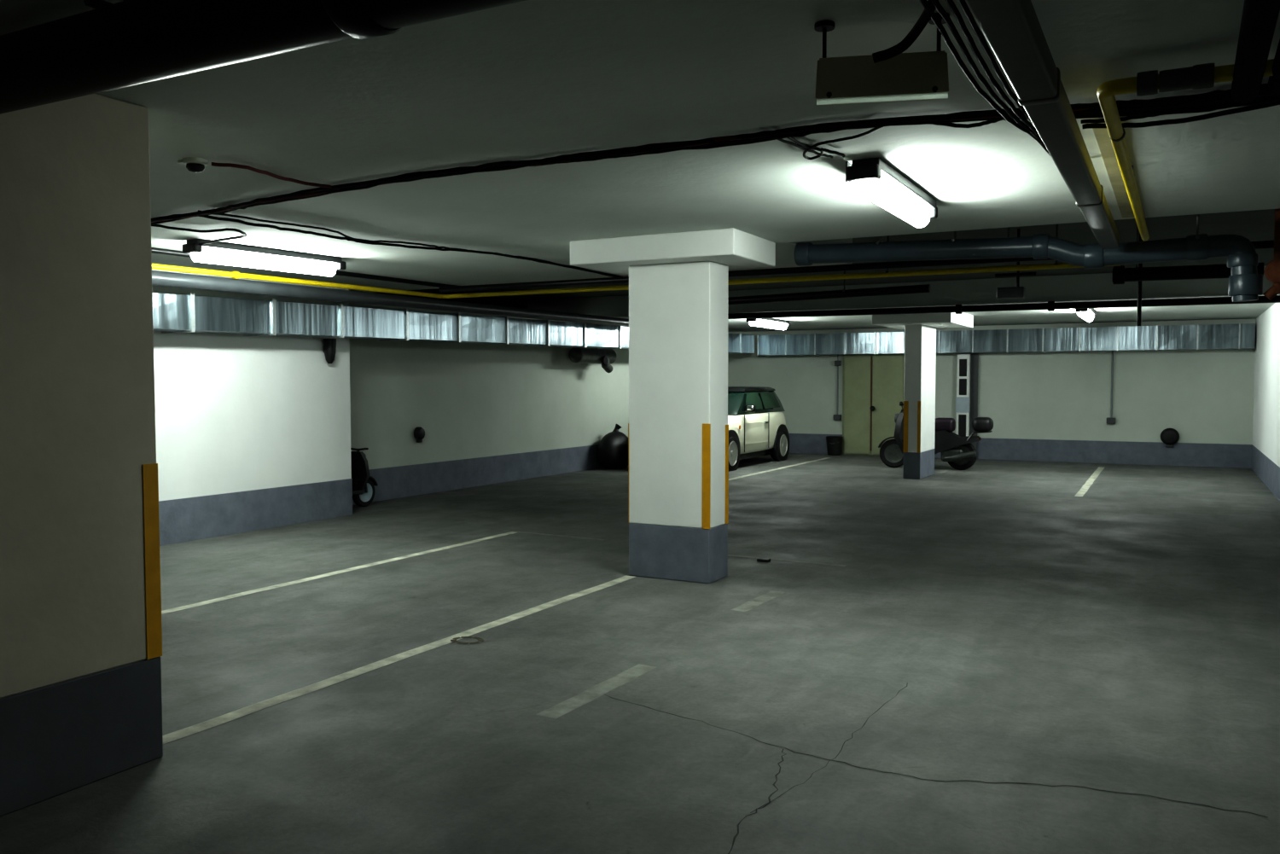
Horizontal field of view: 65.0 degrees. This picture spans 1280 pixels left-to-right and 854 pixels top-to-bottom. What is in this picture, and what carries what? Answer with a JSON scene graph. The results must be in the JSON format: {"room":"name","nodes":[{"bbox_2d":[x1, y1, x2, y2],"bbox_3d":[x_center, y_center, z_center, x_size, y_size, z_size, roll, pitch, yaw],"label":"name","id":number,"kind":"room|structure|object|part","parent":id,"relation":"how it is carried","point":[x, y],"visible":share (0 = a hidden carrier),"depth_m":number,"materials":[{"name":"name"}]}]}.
{"room":"parking garage","nodes":[
{"label":"parking garage","id":0,"kind":"room"},
{"bbox_2d":[151,268,351,501],"bbox_3d":[-6.725,-0.003,4.980,0.150,2.570,14.450,1,3,28],"label":"wall","id":1,"kind":"structure","parent":0,"point":[235,412],"depth_m":10.05,"materials":[{"name":"white paint"}]},
{"bbox_2d":[158,478,352,546],"bbox_3d":[-6.654,1.077,4.994,0.005,0.410,14.455,1,3,28],"label":"baseboard","id":2,"kind":"structure","parent":1,"relation":"attached to","point":[190,519],"depth_m":10.12,"materials":[{"name":"grey paint"}]},
{"bbox_2d":[323,338,336,363],"bbox_3d":[-3.372,-0.825,10.930,0.138,0.270,0.136,1,3,28],"label":"wall fitting","id":3,"kind":"object","parent":1,"relation":"attached to","point":[329,345],"depth_m":10.88,"materials":[{"name":"black plastic"}]},
{"bbox_2d":[152,292,754,353],"bbox_3d":[-1.853,-1.301,13.455,0.415,0.567,17.320,1,3,28],"label":"ventilation duct","id":4,"kind":"object","parent":1,"relation":"attached to","point":[178,312],"visible":0.66,"depth_m":11.01,"materials":[{"name":"metal"}]},
{"bbox_2d":[349,302,628,469],"bbox_3d":[-1.920,-0.477,15.412,0.200,2.570,15.400,1,3,28],"label":"wall","id":5,"kind":"structure","parent":0,"point":[469,400],"depth_m":14.33,"materials":[{"name":"paint"}]},
{"bbox_2d":[413,426,424,442],"bbox_3d":[-2.903,0.102,13.274,0.090,0.206,0.142,1,3,28],"label":"wall fitting","id":6,"kind":"object","parent":5,"relation":"attached to","point":[419,433],"visible":1,"depth_m":13.24,"materials":[{"name":"black plastic"}]},
{"bbox_2d":[352,444,603,505],"bbox_3d":[-1.876,0.608,15.324,0.005,0.410,15.200,1,3,28],"label":"baseboard","id":7,"kind":"structure","parent":5,"relation":"attached to","point":[409,480],"depth_m":14.42,"materials":[{"name":"grey paint"}]},
{"bbox_2d":[569,347,616,372],"bbox_3d":[-0.841,-1.102,16.623,0.520,0.414,1.240,1,3,28],"label":"pipe manifold","id":8,"kind":"object","parent":5,"relation":"attached to","point":[578,355],"visible":0.99,"depth_m":16.42,"materials":[{"name":"metal"}]},
{"bbox_3d":[-0.771,-1.177,16.581,0.260,0.260,1.240,1,3,28],"label":"tank","id":9,"kind":"part","parent":8,"relation":"part of","materials":[{"name":"metal"}]},
{"bbox_2d":[601,359,612,372],"bbox_3d":[-0.560,-1.053,16.877,0.140,0.292,0.249,1,3,28],"label":"outlet","id":10,"kind":"object","parent":8,"relation":"attached to","point":[608,368],"depth_m":16.85,"materials":[{"name":"metal"}]},
{"bbox_2d":[0,453,1279,853],"bbox_3d":[0.966,1.248,7.823,14.400,0.200,26.600,1,3,28],"label":"floor","id":11,"kind":"structure","parent":0,"point":[1122,636],"depth_m":5.08,"materials":[{"name":"concrete"}]},
{"bbox_2d":[0,93,162,816],"bbox_3d":[-2.588,0.057,3.596,0.854,2.568,1.300,1,3,28],"label":"concrete pillar","id":12,"kind":"structure","parent":11,"relation":"on","point":[81,632],"depth_m":3.68,"materials":[{"name":"paint"}]},
{"bbox_2d":[161,531,520,614],"bbox_3d":[-2.587,1.163,7.532,0.101,0.001,5.751,1,3,28],"label":"parking line","id":13,"kind":"object","parent":11,"relation":"on","point":[223,598],"visible":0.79,"depth_m":7.76,"materials":[{"name":"paint"}]},
{"bbox_2d":[350,448,378,506],"bbox_3d":[-3.546,0.616,11.665,0.444,0.726,1.325,1,3,28],"label":"motor scooter","id":14,"kind":"object","parent":11,"relation":"on","point":[363,485],"visible":0.42,"depth_m":11.98,"materials":[{"name":"metal"}]},
{"bbox_3d":[-3.469,0.776,11.816,0.238,0.056,0.364,1,3,28],"label":"footboard","id":15,"kind":"part","parent":14,"relation":"part of","materials":[{"name":"black plastic"}]},
{"bbox_2d":[162,576,634,744],"bbox_3d":[-1.132,1.239,5.800,0.138,0.001,4.461,1,3,28],"label":"parking line","id":16,"kind":"object","parent":11,"relation":"on","point":[212,723],"visible":0.89,"depth_m":5.23,"materials":[{"name":"paint"}]},
{"bbox_2d":[450,636,483,644],"bbox_3d":[-0.999,1.236,5.831,0.205,0.001,0.163,1,3,28],"label":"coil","id":17,"kind":"object","parent":11,"relation":"on","point":[481,640],"visible":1,"depth_m":5.83,"materials":[{"name":"grey"}]},
{"bbox_2d":[503,529,605,540],"bbox_3d":[-0.849,1.057,9.833,1.192,0.001,0.120,1,3,28],"label":"bay end line","id":18,"kind":"object","parent":11,"relation":"on","point":[507,530],"visible":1,"depth_m":9.82,"materials":[{"name":"paint"}]},
{"bbox_2d":[536,663,656,718],"bbox_3d":[-0.190,1.279,4.907,0.138,0.001,0.934,1,3,28],"label":"lane marking","id":19,"kind":"object","parent":11,"relation":"on","point":[591,694],"visible":1,"depth_m":4.85,"materials":[{"name":"paint"}]},
{"bbox_2d":[596,424,628,469],"bbox_3d":[-0.431,0.329,17.445,0.532,0.774,0.863,1,3,28],"label":"sack","id":20,"kind":"object","parent":11,"relation":"on","point":[612,451],"visible":0.93,"depth_m":17.16,"materials":[{"name":"black plastic"}]},
{"bbox_2d":[570,227,775,583],"bbox_3d":[0.255,-0.134,7.737,1.350,2.570,0.830,1,3,28],"label":"concrete pillar","id":21,"kind":"structure","parent":11,"relation":"on","point":[678,427],"depth_m":7.54,"materials":[{"name":"white paint"}]},
{"bbox_2d":[730,590,784,611],"bbox_3d":[0.814,1.189,6.879,0.136,0.001,0.709,1,3,28],"label":"lane marking","id":22,"kind":"object","parent":11,"relation":"on","point":[749,605],"visible":1,"depth_m":6.87,"materials":[{"name":"paint"}]},
{"bbox_2d":[727,749,786,853],"bbox_3d":[0.412,1.339,3.582,0.191,0.001,1.088,1,3,28],"label":"floor crack","id":23,"kind":"object","parent":11,"relation":"on","point":[773,784],"depth_m":3.59,"materials":[{"name":"black concrete"}]},
{"bbox_2d":[727,386,789,471],"bbox_3d":[1.365,-0.078,18.341,2.000,1.623,3.715,1,3,28],"label":"hatchback car","id":24,"kind":"object","parent":11,"relation":"on","point":[756,417],"visible":0.43,"depth_m":18.07,"materials":[{"name":"beige paint"}]},
{"bbox_2d":[744,404,756,412],"bbox_3d":[1.905,-0.321,17.430,0.200,0.130,0.135,1,3,28],"label":"mirror","id":25,"kind":"object","parent":24,"relation":"attached to","point":[748,408],"depth_m":17.38,"materials":[{"name":"silver metal"}]},
{"bbox_3d":[2.070,0.102,17.914,0.012,0.380,1.160,1,3,28],"label":"door","id":26,"kind":"part","parent":24,"relation":"part of","materials":[{"name":"beige paint"}]},
{"bbox_2d":[756,558,770,562],"bbox_3d":[1.032,1.110,8.388,0.100,0.025,0.070,1,3,28],"label":"block","id":27,"kind":"object","parent":11,"relation":"on","point":[760,560],"visible":1,"depth_m":8.36,"materials":[{"name":"black plastic"}]},
{"bbox_2d":[728,457,831,480],"bbox_3d":[2.407,0.716,17.354,0.109,0.001,5.601,1,3,28],"label":"parking line","id":28,"kind":"object","parent":11,"relation":"on","point":[825,457],"visible":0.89,"depth_m":17.29,"materials":[{"name":"paint"}]},
{"bbox_2d":[727,554,845,566],"bbox_3d":[1.193,1.118,8.451,1.107,0.001,0.090,1,3,28],"label":"bay end line","id":29,"kind":"object","parent":11,"relation":"on","point":[728,555],"visible":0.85,"depth_m":8.40,"materials":[{"name":"paint"}]},
{"bbox_2d":[750,682,907,813],"bbox_3d":[0.863,1.308,4.249,0.140,0.001,1.780,1,3,28],"label":"floor crack","id":30,"kind":"object","parent":11,"relation":"on","point":[907,683],"depth_m":4.14,"materials":[{"name":"black concrete"}]},
{"bbox_2d":[826,436,843,455],"bbox_3d":[3.962,0.384,20.512,0.350,0.380,0.352,1,3,28],"label":"waste bin","id":31,"kind":"object","parent":11,"relation":"on","point":[834,443],"visible":1,"depth_m":20.39,"materials":[{"name":"black plastic"}]},
{"bbox_2d":[872,312,973,479],"bbox_3d":[4.463,-0.502,15.831,1.170,2.570,1.850,1,3,28],"label":"concrete pillar","id":32,"kind":"structure","parent":11,"relation":"on","point":[920,328],"depth_m":15.44,"materials":[{"name":"white paint"}]},
{"bbox_2d":[878,401,993,470],"bbox_3d":[5.044,0.141,17.228,1.892,1.160,0.634,1,3,25],"label":"motor scooter","id":33,"kind":"object","parent":11,"relation":"on","point":[957,450],"visible":0.89,"depth_m":17.02,"materials":[{"name":"metal"}]},
{"bbox_3d":[5.190,-0.036,17.151,0.350,0.240,0.300,1,3,25],"label":"seat","id":34,"kind":"part","parent":33,"relation":"part of","materials":[{"name":"leather"}]},
{"bbox_2d":[605,694,1268,817],"bbox_3d":[0.900,1.316,4.082,2.813,0.001,0.367,1,3,28],"label":"floor crack","id":35,"kind":"object","parent":11,"relation":"on","point":[605,695],"depth_m":3.77,"materials":[{"name":"black concrete"}]},
{"bbox_2d":[936,467,954,473],"bbox_3d":[5.338,0.719,17.234,0.133,0.001,1.852,1,3,28],"label":"parking line","id":36,"kind":"object","parent":11,"relation":"on","point":[951,468],"visible":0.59,"depth_m":16.93,"materials":[{"name":"paint"}]},
{"bbox_2d":[1074,466,1105,496],"bbox_3d":[6.901,0.802,15.355,0.130,0.001,5.101,1,3,28],"label":"parking line","id":37,"kind":"object","parent":11,"relation":"on","point":[1085,488],"visible":1,"depth_m":14.91,"materials":[{"name":"paint"}]},
{"bbox_2d":[0,0,1279,292],"bbox_3d":[-1.730,-1.414,2.646,14.400,0.450,15.150,1,3,28],"label":"ceiling","id":38,"kind":"structure","parent":0,"point":[528,79],"depth_m":4.30,"materials":[{"name":"paint"}]},
{"bbox_2d":[177,157,208,172],"bbox_3d":[-2.156,-1.258,4.849,0.145,0.060,0.110,1,3,28],"label":"ceiling detector","id":39,"kind":"object","parent":38,"relation":"attached to","point":[193,164],"visible":1,"depth_m":4.81,"materials":[{"name":"white plastic"}]},
{"bbox_2d":[151,224,247,245],"bbox_3d":[-3.043,-1.357,7.128,0.525,0.037,0.903,0,3,-4],"label":"cable","id":40,"kind":"object","parent":38,"relation":"hanging from","point":[244,234],"visible":0.96,"depth_m":6.94,"materials":[{"name":"black rubber"}]},
{"bbox_2d":[0,0,526,114],"bbox_3d":[-0.434,-1.051,2.272,4.145,0.244,0.231,1,3,28],"label":"drain pipe","id":41,"kind":"object","parent":38,"relation":"hanging from","point":[110,46],"visible":1,"depth_m":2.60,"materials":[{"name":"metal"}]},
{"bbox_2d":[182,238,346,276],"bbox_3d":[-2.994,-1.354,8.134,0.160,0.161,1.435,2,3,33],"label":"light","id":42,"kind":"object","parent":38,"relation":"hanging from","point":[218,253],"visible":1,"depth_m":8.01,"materials":[{"name":"white plastic"}]},
{"bbox_2d":[190,247,336,276],"bbox_3d":[-3.007,-1.329,8.125,0.112,0.112,1.325,2,3,33],"label":"diffuser","id":43,"kind":"object","parent":42,"relation":"attached to","point":[243,257],"depth_m":8.06,"materials":[{"name":"white plastic"}]},
{"bbox_2d":[211,162,339,190],"bbox_3d":[-1.826,-1.275,5.113,0.088,0.022,0.753,2,3,31],"label":"cable","id":44,"kind":"object","parent":38,"relation":"hanging from","point":[224,165],"visible":1,"depth_m":5.05,"materials":[{"name":"black rubber"}]},
{"bbox_2d":[151,247,456,287],"bbox_3d":[-1.776,-1.417,8.486,3.173,0.044,4.803,1,3,28],"label":"pipe","id":45,"kind":"object","parent":38,"relation":"hanging from","point":[160,251],"visible":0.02,"depth_m":9.85,"materials":[{"name":"grey metal"}]},
{"bbox_2d":[151,270,628,326],"bbox_3d":[-2.747,-1.419,10.760,0.261,0.269,12.509,1,3,30],"label":"pipe","id":46,"kind":"object","parent":38,"relation":"hanging from","point":[159,278],"visible":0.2,"depth_m":10.32,"materials":[{"name":"metal"}]},
{"bbox_2d":[197,209,622,277],"bbox_3d":[-1.387,-1.413,8.164,0.346,0.026,4.812,2,3,36],"label":"cable","id":47,"kind":"object","parent":38,"relation":"hanging from","point":[346,237],"visible":0.94,"depth_m":7.48,"materials":[{"name":"black rubber"}]},
{"bbox_2d":[151,223,1120,298],"bbox_3d":[-1.004,-1.476,6.734,7.324,0.496,7.048,1,3,28],"label":"gas pipe","id":48,"kind":"object","parent":38,"relation":"hanging from","point":[235,275],"visible":0.84,"depth_m":9.27,"materials":[{"name":"metal"}]},
{"bbox_2d":[151,83,1267,225],"bbox_3d":[-0.903,-1.278,5.200,9.852,0.044,0.445,1,3,29],"label":"cable bundle","id":49,"kind":"object","parent":38,"relation":"hanging from","point":[718,142],"visible":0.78,"depth_m":4.46,"materials":[{"name":"black rubber"}]},
{"bbox_2d":[776,137,844,158],"bbox_3d":[0.743,-1.248,4.461,0.090,0.018,0.562,2,3,38],"label":"cable","id":50,"kind":"object","parent":38,"relation":"hanging from","point":[799,144],"visible":0.91,"depth_m":4.51,"materials":[{"name":"black rubber"}]},
{"bbox_2d":[802,126,883,159],"bbox_3d":[0.856,-1.244,4.376,0.121,0.014,0.692,-1,3,-16],"label":"cable","id":51,"kind":"object","parent":38,"relation":"hanging from","point":[875,128],"visible":0.9,"depth_m":4.37,"materials":[{"name":"black rubber"}]},
{"bbox_2d":[814,12,949,105],"bbox_3d":[0.711,-1.077,2.965,0.390,0.256,0.096,0,3,11],"label":"hanging sign","id":52,"kind":"object","parent":38,"relation":"hanging from","point":[916,76],"visible":0.89,"depth_m":2.94,"materials":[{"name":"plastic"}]},
{"bbox_3d":[0.552,-1.200,3.009,0.060,0.015,0.060,0,3,11],"label":"ceiling plate","id":53,"kind":"part","parent":52,"relation":"part of","materials":[{"name":"black metal"}]},
{"bbox_3d":[0.552,-1.147,3.011,0.011,0.120,0.011,2,3,33],"label":"hanger rod","id":54,"kind":"part","parent":52,"relation":"part of","materials":[{"name":"black metal"}]},
{"bbox_2d":[872,0,935,63],"bbox_3d":[0.716,-1.098,2.555,0.137,0.129,0.691,0,3,3],"label":"cable","id":55,"kind":"object","parent":52,"relation":"attached to","point":[926,15],"visible":0.95,"depth_m":2.81,"materials":[{"name":"black rubber"}]},
{"bbox_3d":[0.876,-1.145,2.949,0.011,0.120,0.011,-1,3,-12],"label":"hanger rod","id":56,"kind":"part","parent":52,"relation":"part of","materials":[{"name":"black metal"}]},
{"bbox_3d":[0.876,-1.197,2.946,0.060,0.015,0.060,0,3,11],"label":"ceiling plate","id":57,"kind":"part","parent":52,"relation":"part of","materials":[{"name":"black metal"}]},
{"bbox_2d":[845,157,937,227],"bbox_3d":[1.383,-1.236,5.428,0.163,0.161,1.370,1,3,28],"label":"light","id":58,"kind":"object","parent":38,"relation":"hanging from","point":[875,180],"visible":1,"depth_m":5.14,"materials":[{"name":"white plastic"}]},
{"bbox_2d":[852,179,929,227],"bbox_3d":[1.373,-1.211,5.418,0.112,0.112,1.260,1,3,28],"label":"diffuser","id":59,"kind":"object","parent":58,"relation":"attached to","point":[890,194],"depth_m":5.28,"materials":[{"name":"white plastic"}]},
{"bbox_2d":[927,119,1003,127],"bbox_3d":[1.275,-1.230,4.054,0.441,0.018,0.163,1,3,14],"label":"cable","id":60,"kind":"object","parent":38,"relation":"hanging from","point":[987,122],"visible":0.52,"depth_m":4.08,"materials":[{"name":"black rubber"}]},
{"bbox_2d":[965,0,1119,248],"bbox_3d":[1.869,-1.167,4.309,0.122,0.200,5.250,1,3,28],"label":"pipe","id":61,"kind":"object","parent":38,"relation":"hanging from","point":[1012,29],"visible":1,"depth_m":3.10,"materials":[{"name":"metal"}]},
{"bbox_2d":[919,0,1051,157],"bbox_3d":[1.729,-1.194,4.352,0.147,0.068,5.204,1,3,28],"label":"cable bundle","id":62,"kind":"object","parent":61,"relation":"attached to","point":[1024,125],"visible":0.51,"depth_m":3.15,"materials":[{"name":"black rubber"}]},
{"bbox_2d":[1090,118,1134,217],"bbox_3d":[2.531,-1.310,5.311,0.090,0.006,2.750,1,3,28],"label":"plank","id":63,"kind":"object","parent":38,"relation":"attached to","point":[1102,135],"visible":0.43,"depth_m":5.07,"materials":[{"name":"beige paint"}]},
{"bbox_2d":[1003,84,1279,120],"bbox_3d":[2.430,-1.186,3.469,2.226,0.064,0.178,1,3,28],"label":"cable bundle","id":64,"kind":"object","parent":38,"relation":"hanging from","point":[1207,101],"visible":0.49,"depth_m":3.71,"materials":[{"name":"black rubber"}]},
{"bbox_2d":[1080,100,1279,128],"bbox_3d":[2.296,-1.208,3.776,1.179,0.023,0.214,2,3,34],"label":"cable","id":65,"kind":"object","parent":38,"relation":"hanging from","point":[1095,124],"visible":0.69,"depth_m":3.97,"materials":[{"name":"black rubber"}]},
{"bbox_2d":[1096,58,1274,240],"bbox_3d":[3.332,-1.224,4.775,1.861,0.131,4.250,1,3,28],"label":"gas pipe","id":66,"kind":"object","parent":38,"relation":"hanging from","point":[1201,76],"visible":1,"depth_m":3.31,"materials":[{"name":"metal"}]},
{"bbox_2d":[1230,0,1279,104],"bbox_3d":[1.568,-1.076,2.529,0.084,0.084,1.820,1,3,29],"label":"conduit pipe","id":67,"kind":"object","parent":38,"relation":"attached to","point":[1259,17],"visible":1,"depth_m":2.79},
{"bbox_2d":[1267,39,1279,95],"bbox_3d":[1.656,-1.084,2.481,0.076,0.076,1.820,1,3,29],"label":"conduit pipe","id":68,"kind":"object","parent":38,"relation":"attached to","point":[1273,84],"visible":1,"depth_m":3.13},
{"bbox_2d":[436,209,1274,300],"bbox_3d":[2.714,-1.968,10.964,14.400,0.100,7.200,1,3,28],"label":"ceiling","id":69,"kind":"structure","parent":0,"point":[1256,225],"depth_m":10.11,"materials":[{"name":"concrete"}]},
{"bbox_2d":[728,271,930,304],"bbox_3d":[1.839,-1.591,10.348,2.252,0.595,0.088,1,3,28],"label":"pipe","id":70,"kind":"object","parent":69,"relation":"hanging from","point":[926,288],"visible":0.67,"depth_m":10.25,"materials":[{"name":"metal"}]},
{"bbox_2d":[438,226,1274,292],"bbox_3d":[1.328,-1.580,8.806,7.800,0.478,0.062,1,3,28],"label":"pipe","id":71,"kind":"object","parent":69,"relation":"hanging from","point":[1262,244],"visible":0.53,"depth_m":8.74,"materials":[{"name":"metal"}]},
{"bbox_2d":[727,295,1279,319],"bbox_3d":[4.125,-1.824,14.188,8.465,0.480,0.135,1,3,28],"label":"pipe","id":72,"kind":"object","parent":69,"relation":"hanging from","point":[1050,305],"visible":0.83,"depth_m":13.69,"materials":[{"name":"metal"}]},
{"bbox_2d":[994,228,1036,298],"bbox_3d":[3.514,-1.528,9.400,0.360,0.640,0.120,1,3,28],"label":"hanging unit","id":73,"kind":"object","parent":69,"relation":"hanging from","point":[1017,292],"visible":0.95,"depth_m":9.38,"materials":[{"name":"black metal"}]},
{"bbox_3d":[3.531,-1.577,9.388,0.026,0.540,0.026,0,3,6],"label":"arm","id":74,"kind":"part","parent":73,"relation":"part of"},
{"bbox_2d":[793,214,1262,302],"bbox_3d":[2.621,-1.295,7.187,3.138,0.904,0.192,1,3,28],"label":"drain pipe","id":75,"kind":"object","parent":69,"relation":"hanging from","point":[1245,283],"visible":0.97,"depth_m":6.95,"materials":[{"name":"blue plastic"}]},
{"bbox_2d":[1136,232,1142,325],"bbox_3d":[4.701,-1.406,9.452,0.036,0.910,0.036,1,3,28],"label":"hanging rod","id":76,"kind":"object","parent":69,"relation":"hanging from","point":[1139,283],"visible":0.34,"depth_m":9.45,"materials":[{"name":"black metal"}]},
{"bbox_2d":[1112,225,1263,284],"bbox_3d":[4.702,-1.534,8.652,1.141,0.561,0.162,1,3,28],"label":"pipe","id":77,"kind":"object","parent":69,"relation":"hanging from","point":[1120,274],"visible":0.91,"depth_m":8.67,"materials":[{"name":"metal"}]},
{"bbox_2d":[1262,208,1279,300],"bbox_3d":[4.088,-1.272,6.393,0.192,0.921,0.080,1,3,28],"label":"valve","id":78,"kind":"object","parent":69,"relation":"hanging from","point":[1271,270],"visible":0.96,"depth_m":6.40,"materials":[{"name":"metal"}]},
{"bbox_3d":[4.079,-1.293,6.408,0.060,0.880,0.060,1,3,28],"label":"stem","id":79,"kind":"part","parent":78,"relation":"part of","materials":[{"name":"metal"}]},
{"bbox_2d":[527,265,1279,331],"bbox_3d":[4.386,-2.090,17.531,11.170,0.450,6.000,1,3,28],"label":"ceiling","id":80,"kind":"structure","parent":0,"point":[1083,288],"depth_m":14.90,"materials":[{"name":"paint"}]},
{"bbox_2d":[746,318,790,330],"bbox_3d":[2.187,-1.760,17.035,0.160,0.161,1.670,1,3,28],"label":"light","id":81,"kind":"object","parent":80,"relation":"hanging from","point":[765,322],"visible":0.81,"depth_m":16.94,"materials":[{"name":"white plastic"}]},
{"bbox_2d":[1075,308,1095,321],"bbox_3d":[6.540,-1.660,14.744,0.160,0.161,1.620,1,3,28],"label":"light","id":82,"kind":"object","parent":80,"relation":"hanging from","point":[1089,314],"visible":0.76,"depth_m":14.42,"materials":[{"name":"white plastic"}]},
{"bbox_2d":[1076,312,1093,321],"bbox_3d":[6.529,-1.635,14.734,0.112,0.112,1.510,1,3,28],"label":"diffuser","id":83,"kind":"object","parent":82,"relation":"attached to","point":[1088,317],"depth_m":14.54,"materials":[{"name":"white plastic"}]},
{"bbox_2d":[727,318,1256,444],"bbox_3d":[6.165,-0.678,19.708,10.420,2.570,0.200,1,3,28],"label":"wall","id":84,"kind":"structure","parent":0,"point":[1206,396],"depth_m":18.61,"materials":[{"name":"paint"}]},
{"bbox_2d":[833,354,841,419],"bbox_3d":[4.060,-0.814,20.666,0.150,1.340,0.070,1,3,28],"label":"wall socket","id":85,"kind":"object","parent":84,"relation":"attached to","point":[837,363],"visible":0.98,"depth_m":20.66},
{"bbox_2d":[842,354,904,455],"bbox_3d":[4.697,-0.487,20.279,1.280,2.140,0.170,1,3,28],"label":"door","id":86,"kind":"structure","parent":84,"relation":"in","point":[873,385],"depth_m":20.32,"materials":[{"name":"green paint"}]},
{"bbox_3d":[4.413,0.475,20.480,0.450,0.120,0.010,1,3,28],"label":"kick panel","id":87,"kind":"part","parent":86,"relation":"part of","materials":[{"name":"green paint"}]},
{"bbox_3d":[4.956,0.488,20.191,0.520,0.120,0.010,1,3,28],"label":"kick panel","id":88,"kind":"part","parent":86,"relation":"part of","materials":[{"name":"green paint"}]},
{"bbox_2d":[955,354,978,459],"bbox_3d":[6.312,-0.395,19.423,0.380,2.030,0.175,1,3,28],"label":"wall post","id":89,"kind":"object","parent":84,"relation":"attached to","point":[968,364],"visible":0.75,"depth_m":19.38,"materials":[{"name":"grey metal"}]},
{"bbox_3d":[6.218,-0.018,19.400,0.140,0.440,0.015,1,3,28],"label":"panel","id":90,"kind":"part","parent":89,"relation":"part of","materials":[{"name":"black plastic"}]},
{"bbox_3d":[6.259,-0.397,19.460,0.230,2.030,0.160,1,3,28],"label":"post","id":91,"kind":"part","parent":89,"relation":"part of","materials":[{"name":"white paint"}]},
{"bbox_3d":[6.217,-0.773,19.366,0.140,0.310,0.015,1,3,28],"label":"panel","id":92,"kind":"part","parent":89,"relation":"part of","materials":[{"name":"black plastic"}]},
{"bbox_3d":[6.217,-1.142,19.349,0.140,0.330,0.015,1,3,28],"label":"panel","id":93,"kind":"part","parent":89,"relation":"part of","materials":[{"name":"black plastic"}]},
{"bbox_2d":[756,323,1255,356],"bbox_3d":[6.479,-1.629,19.143,8.912,0.440,0.405,1,3,28],"label":"ventilation duct","id":94,"kind":"object","parent":84,"relation":"attached to","point":[1238,336],"visible":0.91,"depth_m":18.51,"materials":[{"name":"metal"}]},
{"bbox_2d":[788,433,1251,468],"bbox_3d":[6.117,0.405,19.666,10.020,0.410,0.006,1,3,28],"label":"baseboard","id":95,"kind":"structure","parent":84,"relation":"attached to","point":[1116,452],"depth_m":18.43,"materials":[{"name":"grey paint"}]},
{"bbox_2d":[1106,350,1116,424],"bbox_3d":[8.569,-0.720,18.263,0.150,1.320,0.070,1,3,28],"label":"wall socket","id":96,"kind":"object","parent":84,"relation":"attached to","point":[1110,420],"visible":1,"depth_m":18.26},
{"bbox_2d":[1160,428,1179,447],"bbox_3d":[9.396,0.190,17.834,0.300,0.340,0.120,1,3,28],"label":"wall fitting","id":97,"kind":"object","parent":84,"relation":"attached to","point":[1169,437],"visible":1,"depth_m":17.79,"materials":[{"name":"black plastic"}]},
{"bbox_2d":[1252,302,1279,467],"bbox_3d":[7.897,-0.527,12.097,0.200,2.950,11.600,1,3,28],"label":"wall","id":98,"kind":"structure","parent":0,"point":[1266,386],"depth_m":14.67,"materials":[{"name":"white paint"}]},
{"bbox_2d":[1250,444,1279,501],"bbox_3d":[7.807,0.740,12.202,0.006,0.410,11.600,1,3,28],"label":"baseboard","id":99,"kind":"structure","parent":98,"relation":"attached to","point":[1267,471],"depth_m":14.38,"materials":[{"name":"grey paint"}]}
]}

